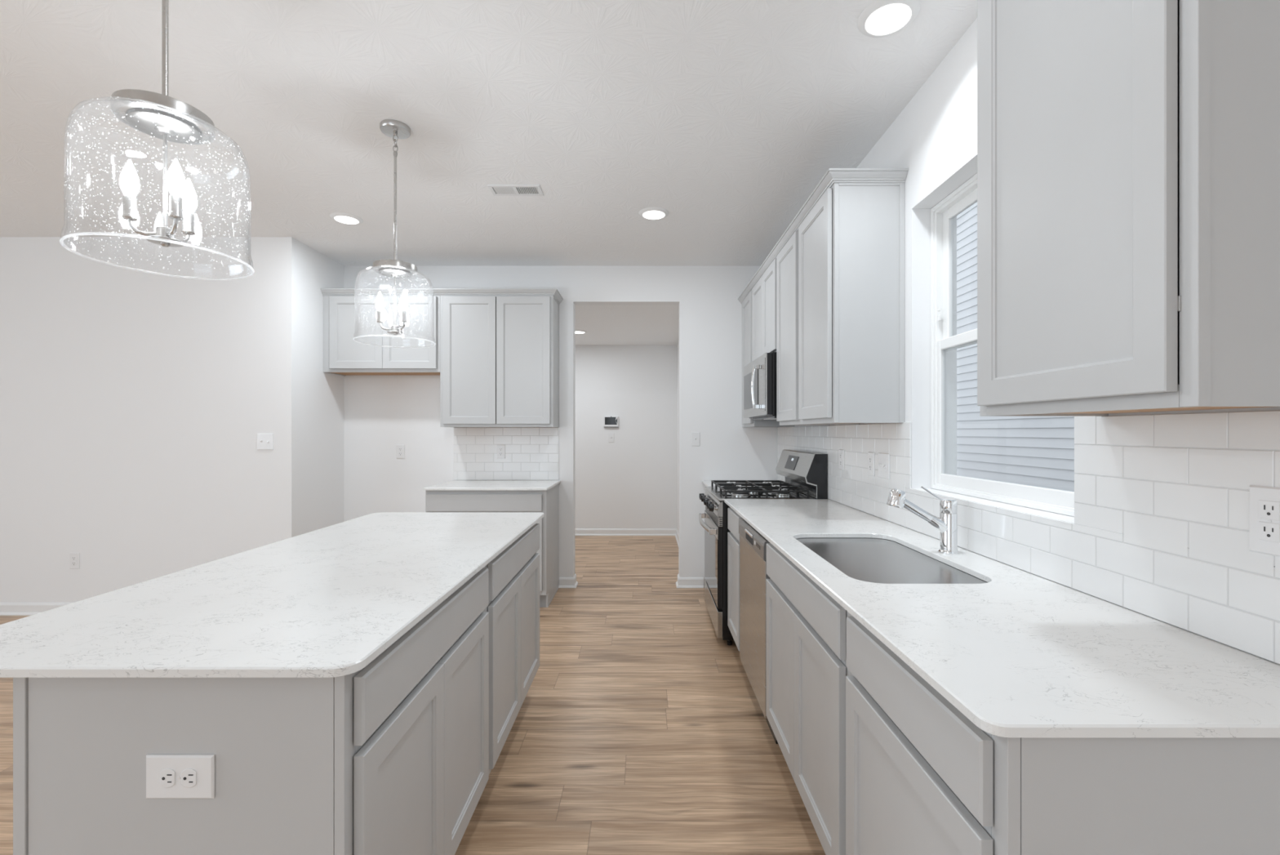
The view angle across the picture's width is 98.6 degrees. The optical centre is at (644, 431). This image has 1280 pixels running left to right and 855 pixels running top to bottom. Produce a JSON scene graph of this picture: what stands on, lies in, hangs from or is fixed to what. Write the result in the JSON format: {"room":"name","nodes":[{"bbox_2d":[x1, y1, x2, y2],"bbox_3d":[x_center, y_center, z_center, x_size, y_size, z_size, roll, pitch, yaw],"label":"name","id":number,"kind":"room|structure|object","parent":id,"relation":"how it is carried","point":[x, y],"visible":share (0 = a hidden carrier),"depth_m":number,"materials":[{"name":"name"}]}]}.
{"room":"kitchen","nodes":[
{"label":"kitchen","id":0,"kind":"room"},
{"bbox_2d":[0,236,275,602],"bbox_3d":[-4.595,-0.043,4.060,3.810,2.743,0.120,0,0,0],"label":"wall","id":1,"kind":"structure","parent":0,"point":[135,405],"depth_m":4.00,"materials":[{"name":"white paint"}]},
{"bbox_2d":[0,602,72,615],"bbox_3d":[-4.529,1.286,3.987,3.943,0.086,0.026,0,0,0],"label":"baseboard","id":2,"kind":"structure","parent":1,"relation":"attached to","point":[6,608],"depth_m":3.99,"materials":[{"name":"white paint"}]},
{"bbox_2d":[69,552,79,568],"bbox_3d":[-4.145,0.939,3.996,0.072,0.117,0.008,0,0,0],"label":"wall outlet","id":3,"kind":"object","parent":1,"relation":"attached to","point":[74,557],"visible":1,"depth_m":3.99,"materials":[{"name":"white plastic"}]},
{"bbox_2d":[257,433,273,449],"bbox_3d":[-2.761,0.073,3.991,0.118,0.118,0.017,0,0,0],"label":"light switch","id":4,"kind":"object","parent":1,"relation":"attached to","point":[264,441],"visible":1,"depth_m":3.99,"materials":[{"name":"white plastic"}]},
{"bbox_2d":[275,236,343,542],"bbox_3d":[-2.630,-0.043,4.408,0.120,2.743,0.816,0,0,0],"label":"wall","id":5,"kind":"structure","parent":0,"point":[309,400],"depth_m":4.16,"materials":[{"name":"white paint"}]},
{"bbox_2d":[0,535,825,854],"bbox_3d":[-2.688,1.379,1.258,7.925,0.100,11.816,0,0,0],"label":"floor","id":6,"kind":"structure","parent":0,"point":[637,729],"depth_m":2.36,"materials":[{"name":"brown wood"}]},
{"bbox_2d":[13,566,488,854],"bbox_3d":[-0.844,0.881,1.451,0.628,0.896,0.888,0,0,0],"label":"base cabinet","id":7,"kind":"object","parent":6,"relation":"on","point":[390,755],"visible":0.6,"depth_m":1.01,"materials":[{"name":"grey paint"}]},
{"bbox_2d":[146,754,214,798],"bbox_3d":[-0.851,0.631,1.005,0.124,0.079,0.008,0,0,0],"label":"wall outlet","id":8,"kind":"object","parent":7,"relation":"attached to","point":[167,775],"visible":1,"depth_m":1.00,"materials":[{"name":"white plastic"}]},
{"bbox_2d":[160,768,175,786],"bbox_3d":[-0.871,0.631,1.003,0.027,0.034,0.002,0,0,0],"label":"receptacle","id":9,"kind":"object","parent":8,"relation":"attached to","point":[167,775],"depth_m":1.00,"materials":[{"name":"grey plastic"}]},
{"bbox_2d":[181,768,196,787],"bbox_3d":[-0.832,0.631,1.003,0.027,0.034,0.002,0,0,0],"label":"receptacle","id":10,"kind":"object","parent":8,"relation":"attached to","point":[188,775],"depth_m":1.00,"materials":[{"name":"grey plastic"}]},
{"bbox_2d":[425,483,559,607],"bbox_3d":[-1.181,0.881,4.380,0.898,0.896,0.631,0,0,0],"label":"base cabinet","id":11,"kind":"object","parent":6,"relation":"on","point":[545,501],"visible":0.41,"depth_m":4.09,"materials":[{"name":"grey paint"}]},
{"bbox_2d":[422,480,560,489],"bbox_3d":[-1.177,0.424,4.372,0.915,0.017,0.647,0,0,0],"label":"countertop","id":12,"kind":"structure","parent":11,"relation":"on","point":[454,484],"depth_m":4.24,"materials":[{"name":"white stone"}]},
{"bbox_2d":[484,523,539,773],"bbox_3d":[-0.844,0.881,2.348,0.628,0.896,0.904,0,0,0],"label":"base cabinet","id":13,"kind":"object","parent":6,"relation":"on","point":[513,608],"visible":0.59,"depth_m":2.22,"materials":[{"name":"grey paint"}]},
{"bbox_2d":[0,511,544,677],"bbox_3d":[-0.952,0.424,1.899,0.875,0.017,1.864,0,0,0],"label":"countertop","id":14,"kind":"structure","parent":13,"relation":"on","point":[326,602],"depth_m":1.28,"materials":[{"name":"white stone"}]},
{"bbox_2d":[727,507,741,650],"bbox_3d":[0.819,0.881,3.162,0.631,0.896,0.430,0,0,0],"label":"base cabinet","id":15,"kind":"object","parent":6,"relation":"on","point":[733,537],"visible":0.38,"depth_m":3.15,"materials":[{"name":"grey paint"}]},
{"bbox_2d":[738,517,778,744],"bbox_3d":[0.800,0.893,2.629,0.612,0.872,0.622,0,0,0],"label":"dishwasher","id":16,"kind":"object","parent":6,"relation":"on","point":[753,575],"visible":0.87,"depth_m":2.56,"materials":[{"name":"grey metal"}]},
{"bbox_2d":[698,448,827,644],"bbox_3d":[0.752,0.732,3.766,0.744,1.194,0.762,0,0,0],"label":"gas range","id":17,"kind":"object","parent":6,"relation":"on","point":[805,473],"visible":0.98,"depth_m":3.49,"materials":[{"name":"silver metal"}]},
{"bbox_2d":[705,486,813,501],"bbox_3d":[0.750,0.421,3.766,0.596,0.015,0.762,0,0,0],"label":"cooktop","id":18,"kind":"object","parent":17,"relation":"in","point":[715,492],"depth_m":3.51,"materials":[{"name":"black metal"}]},
{"bbox_2d":[765,542,850,854],"bbox_3d":[0.819,0.881,1.858,0.631,0.896,0.906,0,0,0],"label":"base cabinet","id":19,"kind":"object","parent":6,"relation":"on","point":[806,670],"visible":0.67,"depth_m":1.70,"materials":[{"name":"grey paint"}]},
{"bbox_2d":[724,498,1279,737],"bbox_3d":[0.810,0.424,2.079,0.647,0.017,2.604,0,0,0],"label":"countertop","id":20,"kind":"structure","parent":19,"relation":"on","point":[1020,653],"depth_m":1.04,"materials":[{"name":"white stone"}]},
{"bbox_2d":[796,537,987,583],"bbox_3d":[0.785,0.541,1.873,0.444,0.216,0.785,0,0,0],"label":"sink","id":21,"kind":"object","parent":20,"relation":"in","point":[870,559],"visible":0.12,"depth_m":1.83,"materials":[{"name":"silver metal"}]},
{"bbox_2d":[886,485,959,554],"bbox_3d":[0.956,0.302,1.892,0.242,0.226,0.064,0,0,0],"label":"kitchen faucet","id":22,"kind":"object","parent":20,"relation":"on","point":[947,522],"visible":1,"depth_m":1.87,"materials":[{"name":"silver metal"}]},
{"bbox_2d":[845,613,1279,854],"bbox_3d":[0.819,0.881,1.100,0.631,0.896,0.608,0,0,0],"label":"base cabinet","id":23,"kind":"object","parent":6,"relation":"on","point":[922,778],"visible":0.62,"depth_m":0.80,"materials":[{"name":"grey paint"}]},
{"bbox_3d":[0.819,0.881,4.421,0.631,0.896,0.538,0,0,0],"label":"base cabinet","id":24,"kind":"object","parent":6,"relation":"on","visible":0},
{"bbox_2d":[702,480,785,486],"bbox_3d":[0.810,0.424,4.423,0.647,0.017,0.545,0,0,0],"label":"countertop","id":25,"kind":"structure","parent":24,"relation":"on","point":[708,482],"depth_m":4.44,"materials":[{"name":"white stone"}]},
{"bbox_2d":[0,0,977,266],"bbox_3d":[-2.688,-1.474,0.083,7.925,0.120,9.466,0,0,0],"label":"ceiling","id":26,"kind":"structure","parent":0,"point":[724,117],"depth_m":2.48,"materials":[{"name":"white paint"}]},
{"bbox_2d":[59,0,253,279],"bbox_3d":[-1.160,-0.914,1.330,0.350,1.000,0.350,0,0,-43],"label":"pendant light","id":27,"kind":"object","parent":26,"relation":"hanging from","point":[163,117],"visible":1,"depth_m":1.30,"materials":[{"name":"clear glass"}]},
{"bbox_2d":[329,212,363,224],"bbox_3d":[-1.980,-1.407,3.650,0.196,0.013,0.196,0,0,0],"label":"recessed light","id":28,"kind":"object","parent":26,"relation":"in","point":[344,218],"visible":1,"depth_m":3.62,"materials":[{"name":"white paint"}]},
{"bbox_2d":[352,119,435,347],"bbox_3d":[-1.160,-0.914,2.556,0.350,1.000,0.350,0,0,-43],"label":"pendant light","id":29,"kind":"object","parent":26,"relation":"hanging from","point":[394,129],"visible":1,"depth_m":2.53,"materials":[{"name":"silver metal"}]},
{"bbox_2d":[487,184,543,195],"bbox_3d":[-0.755,-1.402,3.220,0.300,0.023,0.140,0,0,0],"label":"ceiling vent","id":30,"kind":"object","parent":26,"relation":"in","point":[499,189],"visible":1,"depth_m":3.22,"materials":[{"name":"white plastic"}]},
{"bbox_2d":[638,207,668,219],"bbox_3d":[0.057,-1.407,3.565,0.196,0.013,0.196,0,0,0],"label":"recessed light","id":31,"kind":"object","parent":26,"relation":"in","point":[649,213],"visible":1,"depth_m":3.54,"materials":[{"name":"white paint"}]},
{"bbox_2d":[857,0,919,37],"bbox_3d":[0.828,-1.407,1.874,0.196,0.013,0.196,0,0,0],"label":"recessed light","id":32,"kind":"object","parent":26,"relation":"in","point":[882,18],"visible":1,"depth_m":1.86,"materials":[{"name":"white paint"}]},
{"bbox_2d":[343,266,777,586],"bbox_3d":[-0.718,-0.043,4.756,3.705,2.743,0.120,0,0,0],"label":"wall","id":33,"kind":"structure","parent":0,"point":[381,413],"depth_m":4.70,"materials":[{"name":"white paint"}]},
{"bbox_2d":[323,295,439,375],"bbox_3d":[-2.102,-0.789,4.531,0.934,0.631,0.328,0,0,0],"label":"upper cabinet","id":34,"kind":"object","parent":33,"relation":"attached to","point":[342,355],"visible":0.91,"depth_m":4.38,"materials":[{"name":"grey paint"}]},
{"bbox_2d":[395,444,404,457],"bbox_3d":[-2.086,0.171,4.692,0.072,0.117,0.008,0,0,0],"label":"wall outlet","id":35,"kind":"object","parent":33,"relation":"attached to","point":[400,449],"visible":1,"depth_m":4.69,"materials":[{"name":"white plastic"}]},
{"bbox_2d":[440,295,559,426],"bbox_3d":[-1.182,-0.571,4.531,0.904,1.069,0.328,0,0,0],"label":"upper cabinet","id":36,"kind":"object","parent":33,"relation":"attached to","point":[500,354],"visible":0.94,"depth_m":4.38,"materials":[{"name":"grey paint"}]},
{"bbox_2d":[320,288,563,304],"bbox_3d":[-1.633,-1.109,4.524,1.872,0.047,0.342,0,0,0],"label":"crown molding","id":37,"kind":"structure","parent":36,"relation":"attached to","point":[326,291],"depth_m":4.37,"materials":[{"name":"grey paint"}]},
{"bbox_2d":[453,427,558,479],"bbox_3d":[-1.185,0.190,4.692,0.897,0.448,0.008,0,0,0],"label":"tile backsplash","id":38,"kind":"structure","parent":33,"relation":"attached to","point":[531,453],"depth_m":4.69,"materials":[{"name":"white tile"}]},
{"bbox_2d":[496,444,505,457],"bbox_3d":[-1.227,0.171,4.684,0.072,0.117,0.008,0,0,0],"label":"wall outlet","id":39,"kind":"object","parent":38,"relation":"attached to","point":[500,449],"visible":1,"depth_m":4.68,"materials":[{"name":"white plastic"}]},
{"bbox_2d":[558,573,577,587],"bbox_3d":[-0.659,1.286,4.743,0.147,0.086,0.146,0,0,0],"label":"baseboard","id":40,"kind":"structure","parent":33,"relation":"attached to","point":[564,582],"depth_m":4.68,"materials":[{"name":"white paint"}]},
{"bbox_2d":[675,573,703,587],"bbox_3d":[0.385,1.286,4.743,0.231,0.086,0.146,0,0,0],"label":"baseboard","id":41,"kind":"structure","parent":33,"relation":"attached to","point":[682,582],"depth_m":4.68,"materials":[{"name":"white paint"}]},
{"bbox_2d":[691,431,699,445],"bbox_3d":[0.432,0.064,4.687,0.072,0.118,0.017,0,0,0],"label":"light switch","id":42,"kind":"object","parent":33,"relation":"attached to","point":[695,435],"visible":1,"depth_m":4.69,"materials":[{"name":"white plastic"}]},
{"bbox_2d":[575,345,676,528],"bbox_3d":[-1.235,0.111,7.106,3.530,2.437,0.120,0,0,0],"label":"wall","id":43,"kind":"structure","parent":0,"point":[630,481],"depth_m":7.04,"materials":[{"name":"white paint"}]},
{"bbox_2d":[608,432,613,442],"bbox_3d":[-0.432,0.080,7.037,0.072,0.118,0.017,0,0,0],"label":"light switch","id":44,"kind":"object","parent":43,"relation":"attached to","point":[611,435],"visible":1,"depth_m":7.04,"materials":[{"name":"white plastic"}]},
{"bbox_2d":[604,416,618,426],"bbox_3d":[-0.432,-0.125,7.028,0.186,0.142,0.034,0,0,0],"label":"panel","id":45,"kind":"object","parent":43,"relation":"attached to","point":[609,421],"visible":1,"depth_m":7.02,"materials":[{"name":"white plastic"}]},
{"bbox_2d":[575,528,676,535],"bbox_3d":[-1.235,1.286,7.033,3.290,0.086,0.026,0,0,0],"label":"baseboard","id":46,"kind":"structure","parent":43,"relation":"attached to","point":[579,531],"depth_m":7.03,"materials":[{"name":"white paint"}]},
{"bbox_2d":[575,304,678,345],"bbox_3d":[-1.235,-1.158,5.991,3.530,0.100,2.350,0,0,0],"label":"ceiling","id":47,"kind":"structure","parent":0,"point":[604,324],"depth_m":5.70,"materials":[{"name":"white paint"}]},
{"bbox_2d":[575,329,586,333],"bbox_3d":[-0.740,-1.101,6.090,0.196,0.013,0.196,0,0,0],"label":"recessed light","id":48,"kind":"object","parent":47,"relation":"in","point":[577,331],"visible":0.68,"depth_m":6.05,"materials":[{"name":"white paint"}]},
{"bbox_2d":[676,342,678,531],"bbox_3d":[0.470,0.111,5.931,0.120,2.437,2.230,0,0,0],"label":"wall","id":49,"kind":"structure","parent":0,"point":[677,342],"depth_m":6.84,"materials":[{"name":"white paint"}]},
{"bbox_2d":[675,528,678,545],"bbox_3d":[0.397,1.286,5.931,0.026,0.086,2.230,0,0,0],"label":"baseboard","id":50,"kind":"structure","parent":49,"relation":"attached to","point":[677,531],"depth_m":6.80,"materials":[{"name":"white paint"}]},
{"bbox_2d":[777,17,1279,664],"bbox_3d":[1.205,-0.043,0.083,0.140,2.743,9.466,0,0,0],"label":"wall","id":51,"kind":"structure","parent":0,"point":[934,136],"depth_m":2.30,"materials":[{"name":"white paint"}]},
{"bbox_2d":[751,257,776,361],"bbox_3d":[0.970,-0.801,3.779,0.328,0.608,0.778,0,0,0],"label":"upper cabinet","id":52,"kind":"object","parent":51,"relation":"attached to","point":[764,291],"visible":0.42,"depth_m":3.71,"materials":[{"name":"grey paint"}]},
{"bbox_2d":[743,351,776,420],"bbox_3d":[0.905,-0.286,3.776,0.441,0.411,0.764,0,0,0],"label":"microwave","id":53,"kind":"object","parent":52,"relation":"attached to","point":[759,375],"visible":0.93,"depth_m":3.54,"materials":[{"name":"silver metal"}]},
{"bbox_2d":[742,290,794,426],"bbox_3d":[0.970,-0.572,4.431,0.328,1.067,0.526,0,0,0],"label":"upper cabinet","id":54,"kind":"object","parent":51,"relation":"attached to","point":[747,302],"visible":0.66,"depth_m":4.38,"materials":[{"name":"grey paint"}]},
{"bbox_2d":[776,231,829,425],"bbox_3d":[0.970,-0.572,3.154,0.328,1.067,0.472,0,0,0],"label":"upper cabinet","id":55,"kind":"object","parent":51,"relation":"attached to","point":[787,260],"visible":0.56,"depth_m":3.13,"materials":[{"name":"grey paint"}]},
{"bbox_2d":[798,182,904,424],"bbox_3d":[0.970,-0.572,2.659,0.328,1.067,0.518,0,0,0],"label":"upper cabinet","id":56,"kind":"object","parent":51,"relation":"attached to","point":[851,241],"visible":0.92,"depth_m":2.40,"materials":[{"name":"grey paint"}]},
{"bbox_2d":[737,168,908,304],"bbox_3d":[0.963,-1.109,3.531,0.342,0.047,2.326,0,0,0],"label":"crown molding","id":57,"kind":"structure","parent":56,"relation":"attached to","point":[833,175],"depth_m":2.44,"materials":[{"name":"grey paint"}]},
{"bbox_2d":[930,173,1075,516],"bbox_3d":[1.262,-0.352,1.893,0.096,1.187,0.893,0,0,0],"label":"window","id":58,"kind":"structure","parent":51,"relation":"in","point":[944,340],"depth_m":2.29,"materials":[{"name":"white plastic"}]},
{"bbox_2d":[777,410,1279,663],"bbox_3d":[1.131,0.186,2.742,0.008,0.455,3.902,0,0,0],"label":"tile backsplash","id":59,"kind":"structure","parent":51,"relation":"attached to","point":[1160,528],"depth_m":1.24,"materials":[{"name":"white tile"}]},
{"bbox_2d":[839,448,844,470],"bbox_3d":[1.123,0.161,3.147,0.008,0.117,0.072,0,0,0],"label":"wall outlet","id":60,"kind":"object","parent":59,"relation":"attached to","point":[841,451],"visible":1,"depth_m":3.14,"materials":[{"name":"white plastic"}]},
{"bbox_2d":[867,451,875,475],"bbox_3d":[1.123,0.161,2.733,0.008,0.117,0.072,0,0,0],"label":"wall outlet","id":61,"kind":"object","parent":59,"relation":"attached to","point":[871,455],"visible":1,"depth_m":2.72,"materials":[{"name":"white plastic"}]},
{"bbox_2d":[868,456,871,462],"bbox_3d":[1.120,0.141,2.733,0.002,0.033,0.033,0,0,0],"label":"receptacle","id":62,"kind":"object","parent":61,"relation":"attached to","point":[869,457],"depth_m":2.73,"materials":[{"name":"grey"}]},
{"bbox_2d":[868,464,871,471],"bbox_3d":[1.120,0.180,2.733,0.002,0.033,0.033,0,0,0],"label":"receptacle","id":63,"kind":"object","parent":61,"relation":"attached to","point":[869,465],"depth_m":2.73,"materials":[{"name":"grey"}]},
{"bbox_2d":[878,452,889,479],"bbox_3d":[1.118,0.161,2.588,0.017,0.118,0.118,0,0,0],"label":"light switch","id":64,"kind":"object","parent":59,"relation":"attached to","point":[883,458],"visible":1,"depth_m":2.58,"materials":[{"name":"white plastic"}]},
{"bbox_2d":[1248,484,1279,556],"bbox_3d":[1.123,0.161,0.987,0.008,0.122,0.072,0,0,0],"label":"wall outlet","id":65,"kind":"object","parent":59,"relation":"attached to","point":[1264,501],"visible":1,"depth_m":0.99,"materials":[{"name":"white plastic"}]},
{"bbox_2d":[1258,499,1279,520],"bbox_3d":[1.120,0.141,0.987,0.002,0.033,0.033,0,0,0],"label":"receptacle","id":66,"kind":"object","parent":65,"relation":"attached to","point":[1268,509],"depth_m":0.99,"materials":[{"name":"grey plastic"}]},
{"bbox_2d":[1258,520,1279,542],"bbox_3d":[1.120,0.180,0.987,0.002,0.033,0.033,0,0,0],"label":"receptacle","id":67,"kind":"object","parent":65,"relation":"attached to","point":[1268,531],"depth_m":0.99,"materials":[{"name":"grey plastic"}]},
{"bbox_2d":[977,0,1279,416],"bbox_3d":[0.963,-0.586,1.074,0.342,1.095,0.572,0,0,0],"label":"upper cabinet","id":68,"kind":"object","parent":51,"relation":"attached to","point":[1128,151],"visible":1,"depth_m":0.93,"materials":[{"name":"grey paint"}]},
{"label":"outside","id":69,"kind":"structure","parent":0,"visible":0},
{"bbox_3d":[4.188,1.729,4.000,5.825,0.100,24.000,0,0,0],"label":"yard","id":70,"kind":"structure","parent":69,"visible":0},
{"bbox_2d":[956,202,1075,491],"bbox_3d":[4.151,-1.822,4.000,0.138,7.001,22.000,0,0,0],"label":"neighbor house","id":71,"kind":"structure","parent":70,"relation":"on","point":[1032,451],"depth_m":6.63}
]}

